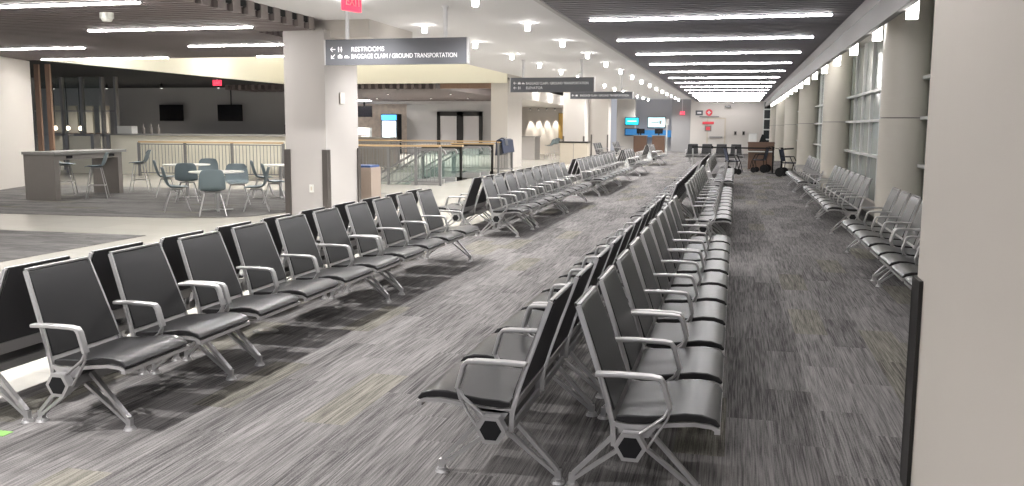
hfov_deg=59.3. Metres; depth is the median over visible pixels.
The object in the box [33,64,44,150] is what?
wood fin
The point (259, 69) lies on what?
trim
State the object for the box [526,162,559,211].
bench
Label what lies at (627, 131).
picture
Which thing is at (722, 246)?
seat cushion
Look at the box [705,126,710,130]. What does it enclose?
notice
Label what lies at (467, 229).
seat cushion
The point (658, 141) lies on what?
desk
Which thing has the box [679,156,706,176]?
bench
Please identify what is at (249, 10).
trim
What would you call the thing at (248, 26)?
ceiling light
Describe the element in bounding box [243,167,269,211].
cafe chair
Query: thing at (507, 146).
jacket
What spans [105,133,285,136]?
countertop
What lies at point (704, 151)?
bench
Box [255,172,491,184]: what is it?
wall
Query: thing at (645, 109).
wall
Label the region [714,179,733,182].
seat cushion
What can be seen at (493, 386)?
seat cushion
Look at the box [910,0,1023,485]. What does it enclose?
wall
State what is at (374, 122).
wall
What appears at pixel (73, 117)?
shelf unit
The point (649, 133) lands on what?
wall
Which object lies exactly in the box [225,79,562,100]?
ceiling
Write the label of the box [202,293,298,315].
seat cushion
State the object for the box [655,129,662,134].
monitor
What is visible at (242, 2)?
trim
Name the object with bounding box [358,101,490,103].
trim
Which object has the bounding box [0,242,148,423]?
bench
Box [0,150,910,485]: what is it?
floor
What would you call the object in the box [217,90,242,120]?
wall screen
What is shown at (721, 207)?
seat cushion
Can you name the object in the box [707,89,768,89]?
ceiling light
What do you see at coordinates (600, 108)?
column
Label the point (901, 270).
seat cushion
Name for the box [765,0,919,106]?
trim
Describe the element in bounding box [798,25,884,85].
ceiling
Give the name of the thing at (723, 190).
seat cushion
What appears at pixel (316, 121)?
column square
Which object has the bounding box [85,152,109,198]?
bar stool
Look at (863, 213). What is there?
baseboard
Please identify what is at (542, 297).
seat cushion
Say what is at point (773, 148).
stanchion
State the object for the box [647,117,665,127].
display screen
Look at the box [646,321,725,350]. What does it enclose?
seat cushion
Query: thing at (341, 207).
bench
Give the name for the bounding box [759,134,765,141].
desk phone
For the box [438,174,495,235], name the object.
bench
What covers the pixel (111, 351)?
seat cushion
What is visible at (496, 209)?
seat cushion
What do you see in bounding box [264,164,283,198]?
cafe table
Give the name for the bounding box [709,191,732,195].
seat cushion
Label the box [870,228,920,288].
bench
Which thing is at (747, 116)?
wall
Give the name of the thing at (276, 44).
ceiling light
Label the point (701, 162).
bench
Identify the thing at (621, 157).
bench
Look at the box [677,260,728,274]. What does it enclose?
seat cushion
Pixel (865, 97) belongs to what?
window
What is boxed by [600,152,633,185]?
bench
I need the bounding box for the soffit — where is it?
[522,92,562,107]
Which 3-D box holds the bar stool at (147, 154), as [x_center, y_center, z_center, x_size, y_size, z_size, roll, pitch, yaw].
[-8.962,-1.749,21.736,0.505,1.004,0.469,-1,8,-12]
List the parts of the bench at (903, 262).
leg, seat frame, seat frame, seat frame, armrest, seat frame, armrest, armrest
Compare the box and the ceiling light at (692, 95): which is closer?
the box
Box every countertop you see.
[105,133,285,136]
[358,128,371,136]
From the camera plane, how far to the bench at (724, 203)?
14.18 m
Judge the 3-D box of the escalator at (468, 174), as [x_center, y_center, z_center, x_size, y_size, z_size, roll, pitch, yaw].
[-3.768,-1.208,30.334,6.055,4.129,1.220,2,8,14]
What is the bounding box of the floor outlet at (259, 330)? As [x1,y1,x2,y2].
[253,328,278,333]
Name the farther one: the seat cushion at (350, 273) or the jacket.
the jacket
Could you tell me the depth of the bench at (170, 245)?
6.82 m
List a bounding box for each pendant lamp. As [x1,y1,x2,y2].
[52,83,57,129]
[65,83,69,129]
[78,83,81,129]
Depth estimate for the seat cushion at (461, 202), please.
13.99 m
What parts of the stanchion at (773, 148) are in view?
post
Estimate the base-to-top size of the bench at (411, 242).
0.853 m
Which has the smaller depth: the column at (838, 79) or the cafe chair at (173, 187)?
the cafe chair at (173, 187)
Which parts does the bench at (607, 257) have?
armrest, armrest, seat frame, armrest, leg, armrest, backrest, armrest, seat frame, backrest, seat frame, backrest, seat frame, backrest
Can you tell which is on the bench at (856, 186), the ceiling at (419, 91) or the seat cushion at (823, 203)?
the seat cushion at (823, 203)
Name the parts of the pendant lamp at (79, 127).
stem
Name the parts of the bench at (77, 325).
leg, armrest, backrest, seat frame, leg, armrest, backrest, leg, seat frame, armrest, leg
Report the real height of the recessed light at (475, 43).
0.140 m
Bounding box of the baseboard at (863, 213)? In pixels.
[795,166,916,248]
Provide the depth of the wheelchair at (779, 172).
29.84 m
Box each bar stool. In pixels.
[52,150,77,194]
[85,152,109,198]
[129,150,152,191]
[544,139,554,157]
[549,138,559,154]
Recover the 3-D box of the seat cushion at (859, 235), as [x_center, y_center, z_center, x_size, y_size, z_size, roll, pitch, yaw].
[4.167,-0.082,10.275,0.433,0.063,0.544,2,8,14]
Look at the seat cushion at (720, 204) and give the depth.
14.06 m
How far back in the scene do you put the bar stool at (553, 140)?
44.73 m
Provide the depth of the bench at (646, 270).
5.86 m
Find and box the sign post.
[665,119,668,153]
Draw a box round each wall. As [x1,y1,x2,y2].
[0,56,34,189]
[41,88,284,150]
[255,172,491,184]
[358,104,406,151]
[407,104,490,154]
[522,99,591,153]
[636,99,671,150]
[639,130,670,136]
[671,99,690,151]
[690,100,763,153]
[795,161,919,244]
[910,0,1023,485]
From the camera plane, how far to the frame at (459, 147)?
27.08 m
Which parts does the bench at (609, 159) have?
backrest, backrest, backrest, backrest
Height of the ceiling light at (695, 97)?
0.150 m
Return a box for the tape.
[0,430,12,435]
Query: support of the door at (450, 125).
in the wall at (421, 118)
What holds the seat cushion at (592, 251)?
on the bench at (647, 216)
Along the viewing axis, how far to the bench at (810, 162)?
23.79 m
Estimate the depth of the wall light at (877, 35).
12.11 m
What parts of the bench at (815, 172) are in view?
seat frame, backrest, backrest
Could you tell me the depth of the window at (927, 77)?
11.69 m
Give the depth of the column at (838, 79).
19.87 m
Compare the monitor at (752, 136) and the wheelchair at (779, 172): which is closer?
the wheelchair at (779, 172)
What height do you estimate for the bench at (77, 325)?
0.853 m
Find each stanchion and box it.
[692,145,710,165]
[707,146,734,171]
[734,146,771,167]
[767,147,774,173]
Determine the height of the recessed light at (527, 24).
0.140 m
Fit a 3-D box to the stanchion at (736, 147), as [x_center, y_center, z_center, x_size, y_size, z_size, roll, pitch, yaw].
[8.530,-2.976,32.167,1.391,0.950,0.363,2,8,14]
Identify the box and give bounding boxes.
[117,126,137,133]
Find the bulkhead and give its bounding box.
[314,19,411,38]
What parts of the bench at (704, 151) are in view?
backrest, backrest, backrest, backrest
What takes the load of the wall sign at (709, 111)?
attached to the wall at (747, 116)
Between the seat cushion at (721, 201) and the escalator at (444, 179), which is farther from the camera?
the escalator at (444, 179)
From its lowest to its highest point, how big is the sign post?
2.100 m
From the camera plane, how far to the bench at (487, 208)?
14.83 m
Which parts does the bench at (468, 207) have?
armrest, seat frame, backrest, seat frame, backrest, leg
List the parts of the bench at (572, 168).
backrest, seat frame, backrest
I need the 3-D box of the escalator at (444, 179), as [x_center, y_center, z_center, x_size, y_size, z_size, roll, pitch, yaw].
[-4.658,-0.752,26.772,6.055,4.129,1.220,2,8,14]
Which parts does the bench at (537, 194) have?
backrest, backrest, seat frame, armrest, leg, backrest, seat frame, armrest, backrest, seat frame, seat frame, leg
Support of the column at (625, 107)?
on the floor
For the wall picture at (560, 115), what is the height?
1.560 m
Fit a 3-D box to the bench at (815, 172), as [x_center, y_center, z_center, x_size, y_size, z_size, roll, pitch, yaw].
[7.074,-1.547,21.425,0.673,0.853,2.660,2,8,14]
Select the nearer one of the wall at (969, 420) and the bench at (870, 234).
the wall at (969, 420)
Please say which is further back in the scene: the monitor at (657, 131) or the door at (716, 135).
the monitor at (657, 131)
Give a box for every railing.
[65,133,285,176]
[137,141,284,177]
[358,139,512,173]
[358,144,441,185]
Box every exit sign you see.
[213,79,221,85]
[341,0,360,12]
[680,100,684,114]
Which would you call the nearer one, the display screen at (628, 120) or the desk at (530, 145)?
the desk at (530, 145)
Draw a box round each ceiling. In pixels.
[0,0,314,59]
[25,60,283,88]
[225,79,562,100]
[227,0,689,98]
[542,0,864,100]
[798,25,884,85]
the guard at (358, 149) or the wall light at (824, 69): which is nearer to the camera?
the guard at (358, 149)
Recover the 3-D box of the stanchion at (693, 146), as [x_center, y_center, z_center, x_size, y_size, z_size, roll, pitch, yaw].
[6.970,-3.148,33.437,0.850,0.950,0.336,3,8,23]
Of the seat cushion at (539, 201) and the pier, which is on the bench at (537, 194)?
the seat cushion at (539, 201)
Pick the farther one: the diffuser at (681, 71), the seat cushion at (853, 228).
the diffuser at (681, 71)
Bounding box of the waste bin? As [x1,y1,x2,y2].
[361,164,380,199]
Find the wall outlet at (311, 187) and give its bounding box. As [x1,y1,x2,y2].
[309,184,313,191]
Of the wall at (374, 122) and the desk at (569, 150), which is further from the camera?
the wall at (374, 122)
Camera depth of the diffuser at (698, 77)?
29.29 m
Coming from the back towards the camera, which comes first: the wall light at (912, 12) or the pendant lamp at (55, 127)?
the pendant lamp at (55, 127)
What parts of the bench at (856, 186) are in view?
seat frame, armrest, seat frame, leg, armrest, seat frame, armrest, seat frame, backrest, backrest, armrest, backrest, backrest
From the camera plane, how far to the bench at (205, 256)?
6.79 m
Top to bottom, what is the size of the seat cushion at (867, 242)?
0.063 m
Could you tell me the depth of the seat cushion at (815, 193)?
16.47 m
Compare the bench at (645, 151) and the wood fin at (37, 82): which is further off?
the bench at (645, 151)
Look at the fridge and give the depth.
52.43 m
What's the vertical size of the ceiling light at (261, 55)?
0.150 m
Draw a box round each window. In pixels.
[762,101,770,141]
[813,72,824,158]
[844,30,884,202]
[917,0,934,199]
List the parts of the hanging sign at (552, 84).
rod, panel, rod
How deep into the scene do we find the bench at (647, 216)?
8.70 m
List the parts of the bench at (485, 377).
leg, armrest, seat frame, armrest, leg, armrest, backrest, seat frame, backrest, leg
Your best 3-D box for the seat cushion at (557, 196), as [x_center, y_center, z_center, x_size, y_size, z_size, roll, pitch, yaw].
[0.635,-0.824,15.881,0.433,0.063,0.544,2,8,14]
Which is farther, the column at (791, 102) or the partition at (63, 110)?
the column at (791, 102)
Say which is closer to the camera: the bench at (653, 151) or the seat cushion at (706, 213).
the seat cushion at (706, 213)
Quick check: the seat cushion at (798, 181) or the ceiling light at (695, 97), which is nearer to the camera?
the seat cushion at (798, 181)
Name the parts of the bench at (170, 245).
seat frame, backrest, seat frame, backrest, seat frame, backrest, seat frame, backrest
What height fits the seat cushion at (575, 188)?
0.063 m
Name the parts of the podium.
panel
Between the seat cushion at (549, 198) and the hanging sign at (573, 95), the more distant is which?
the hanging sign at (573, 95)
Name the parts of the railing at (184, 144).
post, post, handrail, post, post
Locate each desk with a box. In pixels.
[522,136,540,159]
[559,141,590,163]
[633,135,647,151]
[652,135,665,151]
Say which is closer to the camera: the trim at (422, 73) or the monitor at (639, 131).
the trim at (422, 73)
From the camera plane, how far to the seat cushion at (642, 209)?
13.08 m
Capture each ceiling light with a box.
[0,0,142,7]
[0,47,86,49]
[41,57,169,59]
[85,25,253,31]
[187,43,282,46]
[257,55,282,56]
[588,12,833,20]
[616,36,814,40]
[635,51,801,54]
[649,62,791,64]
[660,70,785,71]
[668,76,779,77]
[675,82,774,82]
[680,86,771,86]
[692,95,750,95]
[695,97,761,97]
[696,92,766,92]
[698,99,758,99]
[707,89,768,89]
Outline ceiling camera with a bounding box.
[99,12,113,21]
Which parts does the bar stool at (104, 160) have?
leg, leg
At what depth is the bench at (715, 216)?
12.21 m
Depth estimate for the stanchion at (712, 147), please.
32.97 m
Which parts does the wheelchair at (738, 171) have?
backrest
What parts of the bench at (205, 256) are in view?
leg, armrest, backrest, seat frame, leg, armrest, backrest, seat frame, backrest, armrest, seat frame, backrest, armrest, leg, seat frame, armrest, leg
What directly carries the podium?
on the floor
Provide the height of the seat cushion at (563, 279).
0.063 m
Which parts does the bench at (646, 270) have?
backrest, backrest, backrest, armrest, backrest, armrest, seat frame, armrest, seat frame, armrest, seat frame, armrest, seat frame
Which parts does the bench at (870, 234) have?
leg, armrest, seat frame, armrest, seat frame, leg, armrest, seat frame, backrest, seat frame, armrest, backrest, armrest, backrest, backrest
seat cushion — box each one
[54,334,187,368]
[136,312,248,338]
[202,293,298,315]
[239,269,243,277]
[253,278,338,296]
[296,265,371,281]
[331,255,399,269]
[363,246,423,258]
[389,238,444,248]
[412,231,462,241]
[418,361,521,407]
[431,225,478,234]
[438,204,462,210]
[452,201,474,206]
[461,332,533,367]
[493,206,529,212]
[494,309,543,334]
[508,202,538,208]
[515,199,547,204]
[520,291,556,310]
[529,196,554,201]
[535,194,562,198]
[541,191,568,195]
[541,277,573,292]
[550,189,574,192]
[556,187,580,190]
[559,265,586,277]
[562,185,586,188]
[567,183,591,186]
[573,254,597,265]
[584,177,605,180]
[586,246,603,254]
[596,238,613,245]
[605,231,621,238]
[616,379,721,427]
[630,212,643,218]
[635,346,723,383]
[637,208,661,211]
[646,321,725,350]
[656,301,726,325]
[664,285,727,305]
[671,271,727,288]
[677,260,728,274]
[682,250,729,263]
[686,242,729,253]
[688,235,730,244]
[698,214,731,221]
[700,210,731,216]
[702,206,731,211]
[703,203,731,207]
[705,199,732,203]
[706,197,732,201]
[708,194,732,198]
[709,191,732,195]
[710,189,732,192]
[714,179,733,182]
[796,180,816,183]
[803,186,825,189]
[806,188,829,191]
[808,190,832,194]
[811,192,837,196]
[814,195,841,199]
[817,198,846,202]
[820,201,850,205]
[824,204,856,210]
[841,219,881,226]
[847,224,890,233]
[854,230,900,239]
[861,237,912,247]
[870,245,918,256]
[880,253,918,265]
[891,263,917,277]
[905,275,911,285]
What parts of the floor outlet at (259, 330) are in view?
outlet lid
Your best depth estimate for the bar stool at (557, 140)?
48.93 m
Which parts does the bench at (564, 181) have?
backrest, backrest, seat frame, backrest, leg, seat frame, backrest, seat frame, seat frame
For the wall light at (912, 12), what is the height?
0.470 m
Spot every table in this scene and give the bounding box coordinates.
[21,149,125,200]
[162,163,209,198]
[188,170,243,211]
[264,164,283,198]
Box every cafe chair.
[152,160,177,197]
[160,167,190,211]
[174,163,200,202]
[198,158,219,192]
[198,170,226,216]
[225,163,250,205]
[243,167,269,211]
[250,160,274,197]
[260,163,284,203]
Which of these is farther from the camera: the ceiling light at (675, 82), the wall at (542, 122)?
the wall at (542, 122)
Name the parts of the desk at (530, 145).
panel, panel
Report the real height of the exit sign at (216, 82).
0.230 m
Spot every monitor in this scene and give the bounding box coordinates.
[637,129,644,134]
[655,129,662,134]
[749,133,756,141]
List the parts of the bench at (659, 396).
leg, backrest, leg, backrest, armrest, armrest, seat frame, armrest, seat frame, leg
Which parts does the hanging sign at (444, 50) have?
trim, rod, panel, rod, trim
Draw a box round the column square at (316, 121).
[283,29,357,214]
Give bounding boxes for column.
[563,92,588,140]
[591,99,610,154]
[616,99,635,149]
[769,104,776,152]
[774,97,785,160]
[782,86,799,167]
[796,74,818,171]
[819,52,852,187]
[874,0,933,227]
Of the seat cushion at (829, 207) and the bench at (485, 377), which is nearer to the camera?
the bench at (485, 377)
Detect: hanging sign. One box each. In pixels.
[324,5,469,65]
[510,59,594,91]
[570,72,632,98]
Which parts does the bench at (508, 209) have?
leg, backrest, armrest, backrest, seat frame, armrest, leg, seat frame, armrest, leg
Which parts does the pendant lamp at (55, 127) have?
stem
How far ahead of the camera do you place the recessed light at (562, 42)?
19.31 m
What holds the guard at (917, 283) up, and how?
attached to the wall at (969, 420)
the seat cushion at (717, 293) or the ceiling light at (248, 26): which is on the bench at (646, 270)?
the seat cushion at (717, 293)
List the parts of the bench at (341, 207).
seat frame, backrest, seat frame, backrest, seat frame, backrest, backrest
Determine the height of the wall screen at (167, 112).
0.720 m
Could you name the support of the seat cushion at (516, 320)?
on the bench at (607, 257)
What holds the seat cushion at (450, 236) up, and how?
on the bench at (411, 242)
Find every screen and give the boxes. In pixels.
[159,105,183,120]
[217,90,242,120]
[358,101,371,116]
[625,117,638,124]
[625,128,638,135]
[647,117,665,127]
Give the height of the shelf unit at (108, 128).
2.400 m
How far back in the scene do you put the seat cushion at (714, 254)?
8.46 m
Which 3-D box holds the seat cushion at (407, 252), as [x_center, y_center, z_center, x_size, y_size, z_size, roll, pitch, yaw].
[-1.145,0.087,8.751,0.433,0.063,0.544,2,8,14]
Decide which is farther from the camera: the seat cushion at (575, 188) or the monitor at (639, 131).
the monitor at (639, 131)
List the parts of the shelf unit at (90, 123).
panel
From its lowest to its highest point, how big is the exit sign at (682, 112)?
1.000 m
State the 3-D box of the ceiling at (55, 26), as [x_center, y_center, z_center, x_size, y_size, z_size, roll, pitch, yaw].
[-12.224,-3.281,11.008,14.800,0.260,24.130,2,8,14]
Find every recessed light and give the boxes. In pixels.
[419,24,429,32]
[471,41,479,47]
[472,0,478,6]
[522,22,532,30]
[558,40,566,46]
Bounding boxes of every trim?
[36,57,283,83]
[181,0,313,29]
[226,0,307,21]
[357,64,507,83]
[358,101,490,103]
[534,0,695,101]
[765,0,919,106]
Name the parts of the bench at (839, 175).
seat frame, seat frame, armrest, backrest, backrest, backrest, backrest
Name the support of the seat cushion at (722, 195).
on the bench at (725, 191)
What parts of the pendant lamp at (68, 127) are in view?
stem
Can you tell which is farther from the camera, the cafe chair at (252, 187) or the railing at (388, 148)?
the railing at (388, 148)
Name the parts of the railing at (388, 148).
post, handrail, post, post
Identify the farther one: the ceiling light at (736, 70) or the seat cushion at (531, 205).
the ceiling light at (736, 70)
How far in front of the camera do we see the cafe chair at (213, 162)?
21.22 m
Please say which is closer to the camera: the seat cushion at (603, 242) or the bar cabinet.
the seat cushion at (603, 242)
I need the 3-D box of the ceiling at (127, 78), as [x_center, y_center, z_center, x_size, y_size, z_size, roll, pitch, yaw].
[-17.358,-6.084,32.740,14.300,0.200,15.800,2,8,14]
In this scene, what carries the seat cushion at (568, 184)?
on the bench at (564, 181)
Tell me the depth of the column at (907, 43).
11.78 m
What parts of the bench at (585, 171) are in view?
backrest, backrest, seat frame, seat frame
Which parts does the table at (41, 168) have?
panel, panel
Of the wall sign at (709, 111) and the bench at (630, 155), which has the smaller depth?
the bench at (630, 155)
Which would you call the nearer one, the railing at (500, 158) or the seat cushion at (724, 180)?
the seat cushion at (724, 180)
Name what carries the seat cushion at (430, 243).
on the bench at (411, 242)
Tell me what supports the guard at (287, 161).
attached to the column square at (316, 121)
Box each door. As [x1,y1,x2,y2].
[437,112,482,153]
[706,118,725,152]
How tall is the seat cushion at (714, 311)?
0.063 m
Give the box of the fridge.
[381,114,401,153]
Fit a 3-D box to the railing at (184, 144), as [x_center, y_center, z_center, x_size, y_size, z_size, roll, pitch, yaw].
[-9.381,-2.602,27.976,4.977,1.095,0.079,2,8,11]
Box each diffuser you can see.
[681,71,768,71]
[698,77,778,77]
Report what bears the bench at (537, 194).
on the floor
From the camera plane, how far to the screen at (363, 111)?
52.52 m
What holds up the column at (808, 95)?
on the floor
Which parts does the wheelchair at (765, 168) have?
frame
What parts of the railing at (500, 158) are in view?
post, handrail, post, post, post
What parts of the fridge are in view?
glass door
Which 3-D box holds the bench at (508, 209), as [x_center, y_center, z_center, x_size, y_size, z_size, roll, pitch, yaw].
[-0.041,-0.581,13.656,0.673,0.853,1.340,2,8,14]
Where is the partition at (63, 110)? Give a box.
[30,77,119,169]
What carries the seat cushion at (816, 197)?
on the bench at (856, 186)
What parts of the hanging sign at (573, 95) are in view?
panel, rod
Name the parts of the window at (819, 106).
pane, pane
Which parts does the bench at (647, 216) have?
armrest, armrest, armrest, seat frame, backrest, backrest, backrest, backrest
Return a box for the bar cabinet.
[358,137,396,165]
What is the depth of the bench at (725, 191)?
16.88 m
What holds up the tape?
on the floor
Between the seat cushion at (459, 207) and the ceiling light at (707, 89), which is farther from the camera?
the ceiling light at (707, 89)
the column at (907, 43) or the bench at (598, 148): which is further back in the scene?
the bench at (598, 148)
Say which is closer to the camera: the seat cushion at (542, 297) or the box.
the seat cushion at (542, 297)
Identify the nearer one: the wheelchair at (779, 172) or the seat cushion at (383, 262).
the seat cushion at (383, 262)
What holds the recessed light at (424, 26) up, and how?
in the ceiling at (499, 29)
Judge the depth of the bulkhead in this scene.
15.90 m
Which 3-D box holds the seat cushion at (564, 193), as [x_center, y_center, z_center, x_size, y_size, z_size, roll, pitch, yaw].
[0.794,-0.906,16.516,0.433,0.063,0.544,2,8,14]
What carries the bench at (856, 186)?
on the floor
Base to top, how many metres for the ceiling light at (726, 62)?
0.150 m
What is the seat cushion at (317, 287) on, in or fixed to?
on the bench at (205, 256)
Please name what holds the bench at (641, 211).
on the floor
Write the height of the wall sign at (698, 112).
0.300 m
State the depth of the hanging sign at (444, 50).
14.13 m
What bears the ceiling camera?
attached to the ceiling at (55, 26)
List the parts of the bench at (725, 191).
backrest, backrest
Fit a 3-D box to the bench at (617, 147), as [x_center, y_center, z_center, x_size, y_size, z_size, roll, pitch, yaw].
[5.668,-4.872,47.108,0.673,0.853,2.660,2,8,14]
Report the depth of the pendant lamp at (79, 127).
35.80 m
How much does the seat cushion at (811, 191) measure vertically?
0.063 m
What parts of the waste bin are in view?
lid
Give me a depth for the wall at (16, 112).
22.85 m
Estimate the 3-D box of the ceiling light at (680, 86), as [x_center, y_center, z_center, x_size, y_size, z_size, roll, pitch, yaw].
[8.512,-6.295,35.846,3.570,0.150,0.150,2,8,14]
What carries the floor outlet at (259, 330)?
on the floor
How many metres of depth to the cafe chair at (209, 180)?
15.86 m
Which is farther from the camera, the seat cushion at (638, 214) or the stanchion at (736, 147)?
the stanchion at (736, 147)
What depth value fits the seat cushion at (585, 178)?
20.94 m
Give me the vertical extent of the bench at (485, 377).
0.853 m
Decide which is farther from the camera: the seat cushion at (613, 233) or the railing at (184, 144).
the railing at (184, 144)
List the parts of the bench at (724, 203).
backrest, backrest, backrest, backrest, armrest, armrest, armrest, leg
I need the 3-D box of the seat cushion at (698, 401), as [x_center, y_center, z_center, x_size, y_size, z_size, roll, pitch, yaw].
[0.716,0.706,4.035,0.433,0.063,0.544,2,8,14]
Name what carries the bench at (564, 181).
on the floor
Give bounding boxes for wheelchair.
[721,147,745,174]
[746,146,772,172]
[775,148,795,176]
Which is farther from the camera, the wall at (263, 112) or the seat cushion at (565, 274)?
the wall at (263, 112)
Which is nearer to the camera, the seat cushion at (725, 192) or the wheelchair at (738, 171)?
the seat cushion at (725, 192)
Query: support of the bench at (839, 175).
on the floor
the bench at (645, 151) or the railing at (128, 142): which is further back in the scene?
the bench at (645, 151)
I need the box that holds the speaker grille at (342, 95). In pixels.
[340,93,344,103]
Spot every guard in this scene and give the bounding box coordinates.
[284,149,291,214]
[322,150,331,208]
[357,148,360,201]
[900,275,922,485]
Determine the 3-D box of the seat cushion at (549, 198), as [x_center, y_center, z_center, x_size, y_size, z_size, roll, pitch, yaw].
[0.477,-0.743,15.245,0.433,0.063,0.544,2,8,14]
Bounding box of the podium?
[747,142,774,170]
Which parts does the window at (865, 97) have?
pane, pane, pane, pane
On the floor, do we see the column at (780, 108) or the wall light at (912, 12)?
the column at (780, 108)
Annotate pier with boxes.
[491,74,521,167]
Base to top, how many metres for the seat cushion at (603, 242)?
0.063 m
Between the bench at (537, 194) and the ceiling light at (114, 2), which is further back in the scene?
the bench at (537, 194)
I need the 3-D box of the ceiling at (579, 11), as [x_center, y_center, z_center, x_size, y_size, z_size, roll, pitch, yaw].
[6.379,-5.292,27.331,4.110,0.260,65.000,2,8,14]
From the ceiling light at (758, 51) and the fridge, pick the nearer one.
the ceiling light at (758, 51)
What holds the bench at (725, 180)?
on the floor
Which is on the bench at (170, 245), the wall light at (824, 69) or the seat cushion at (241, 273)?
the seat cushion at (241, 273)
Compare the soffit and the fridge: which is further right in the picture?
the soffit
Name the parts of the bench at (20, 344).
leg, backrest, seat frame, seat frame, backrest, leg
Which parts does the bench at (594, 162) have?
backrest, backrest, backrest, backrest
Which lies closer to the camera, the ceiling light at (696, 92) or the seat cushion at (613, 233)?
the seat cushion at (613, 233)
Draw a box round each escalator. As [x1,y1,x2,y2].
[382,148,457,184]
[396,146,490,183]
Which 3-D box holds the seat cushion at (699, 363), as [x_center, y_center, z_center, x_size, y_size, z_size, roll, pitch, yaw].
[0.875,0.625,4.670,0.433,0.063,0.544,2,8,14]
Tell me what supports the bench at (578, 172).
on the floor
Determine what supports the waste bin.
on the floor
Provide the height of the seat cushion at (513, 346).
0.063 m
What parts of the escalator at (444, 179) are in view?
handrail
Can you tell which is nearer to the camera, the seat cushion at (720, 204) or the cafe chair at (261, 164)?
the seat cushion at (720, 204)
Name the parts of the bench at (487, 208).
seat frame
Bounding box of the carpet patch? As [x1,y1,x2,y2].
[0,230,145,261]
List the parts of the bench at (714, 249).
backrest, backrest, backrest, backrest, armrest, armrest, armrest, seat frame, armrest, seat frame, armrest, seat frame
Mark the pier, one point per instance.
(506, 106)
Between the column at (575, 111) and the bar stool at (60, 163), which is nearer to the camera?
the bar stool at (60, 163)
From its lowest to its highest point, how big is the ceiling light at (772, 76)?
0.150 m
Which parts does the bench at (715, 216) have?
backrest, backrest, armrest, armrest, armrest, leg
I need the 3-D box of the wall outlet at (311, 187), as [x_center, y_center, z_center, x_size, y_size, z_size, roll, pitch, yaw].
[-3.575,-0.972,16.048,0.080,0.140,0.015,2,8,14]
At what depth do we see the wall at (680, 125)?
60.15 m
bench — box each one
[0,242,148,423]
[23,242,249,431]
[122,207,327,360]
[177,207,399,365]
[282,188,423,292]
[345,189,479,294]
[417,263,597,484]
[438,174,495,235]
[463,167,532,225]
[479,175,538,236]
[494,217,642,398]
[502,167,569,226]
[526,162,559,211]
[537,162,591,211]
[555,158,580,195]
[562,155,596,191]
[565,265,723,485]
[573,195,665,290]
[575,158,609,195]
[584,155,622,191]
[593,142,611,153]
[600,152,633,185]
[612,141,625,154]
[615,218,727,379]
[616,148,629,175]
[622,149,649,175]
[630,179,682,219]
[635,144,651,165]
[642,171,690,218]
[647,144,666,165]
[656,165,697,217]
[656,195,730,286]
[674,159,703,180]
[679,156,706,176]
[684,180,731,236]
[685,144,742,162]
[685,153,710,181]
[689,171,732,235]
[697,165,732,198]
[706,159,733,187]
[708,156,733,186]
[710,153,733,185]
[786,155,817,190]
[791,159,823,199]
[803,165,850,216]
[813,171,871,233]
[841,187,921,280]
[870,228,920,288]
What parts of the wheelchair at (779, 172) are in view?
backrest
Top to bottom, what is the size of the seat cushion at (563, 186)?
0.063 m
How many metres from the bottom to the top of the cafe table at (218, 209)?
0.738 m
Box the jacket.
[495,137,513,155]
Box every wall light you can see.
[812,72,817,79]
[822,65,827,72]
[834,56,840,65]
[850,44,857,54]
[872,26,882,40]
[906,1,918,19]
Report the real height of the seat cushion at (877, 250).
0.063 m
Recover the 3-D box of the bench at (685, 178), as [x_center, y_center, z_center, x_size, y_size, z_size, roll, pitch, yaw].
[2.555,-0.698,14.670,0.673,0.853,2.660,2,8,14]
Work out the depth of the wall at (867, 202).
16.16 m
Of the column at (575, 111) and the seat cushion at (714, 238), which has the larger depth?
the column at (575, 111)
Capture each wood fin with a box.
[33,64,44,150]
[44,64,55,150]
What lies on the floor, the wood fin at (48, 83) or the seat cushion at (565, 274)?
the wood fin at (48, 83)
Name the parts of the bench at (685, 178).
backrest, backrest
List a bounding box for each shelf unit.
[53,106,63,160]
[68,106,79,133]
[80,106,94,133]
[96,106,110,148]
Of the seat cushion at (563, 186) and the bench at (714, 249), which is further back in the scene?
the seat cushion at (563, 186)
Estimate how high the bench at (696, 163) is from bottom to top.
0.853 m
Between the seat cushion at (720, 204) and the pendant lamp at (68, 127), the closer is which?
the seat cushion at (720, 204)
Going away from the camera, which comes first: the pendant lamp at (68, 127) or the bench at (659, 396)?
the bench at (659, 396)
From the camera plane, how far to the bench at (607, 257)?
5.72 m
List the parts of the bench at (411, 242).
leg, backrest, armrest, seat frame, backrest, leg, armrest, seat frame, backrest, armrest, seat frame, backrest, armrest, seat frame, armrest, leg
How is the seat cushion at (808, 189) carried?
on the bench at (839, 175)
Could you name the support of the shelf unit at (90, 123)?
on the floor
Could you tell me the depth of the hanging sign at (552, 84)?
24.95 m
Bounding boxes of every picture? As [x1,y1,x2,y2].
[558,113,562,138]
[625,129,637,134]
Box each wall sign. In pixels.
[696,110,702,114]
[706,109,711,115]

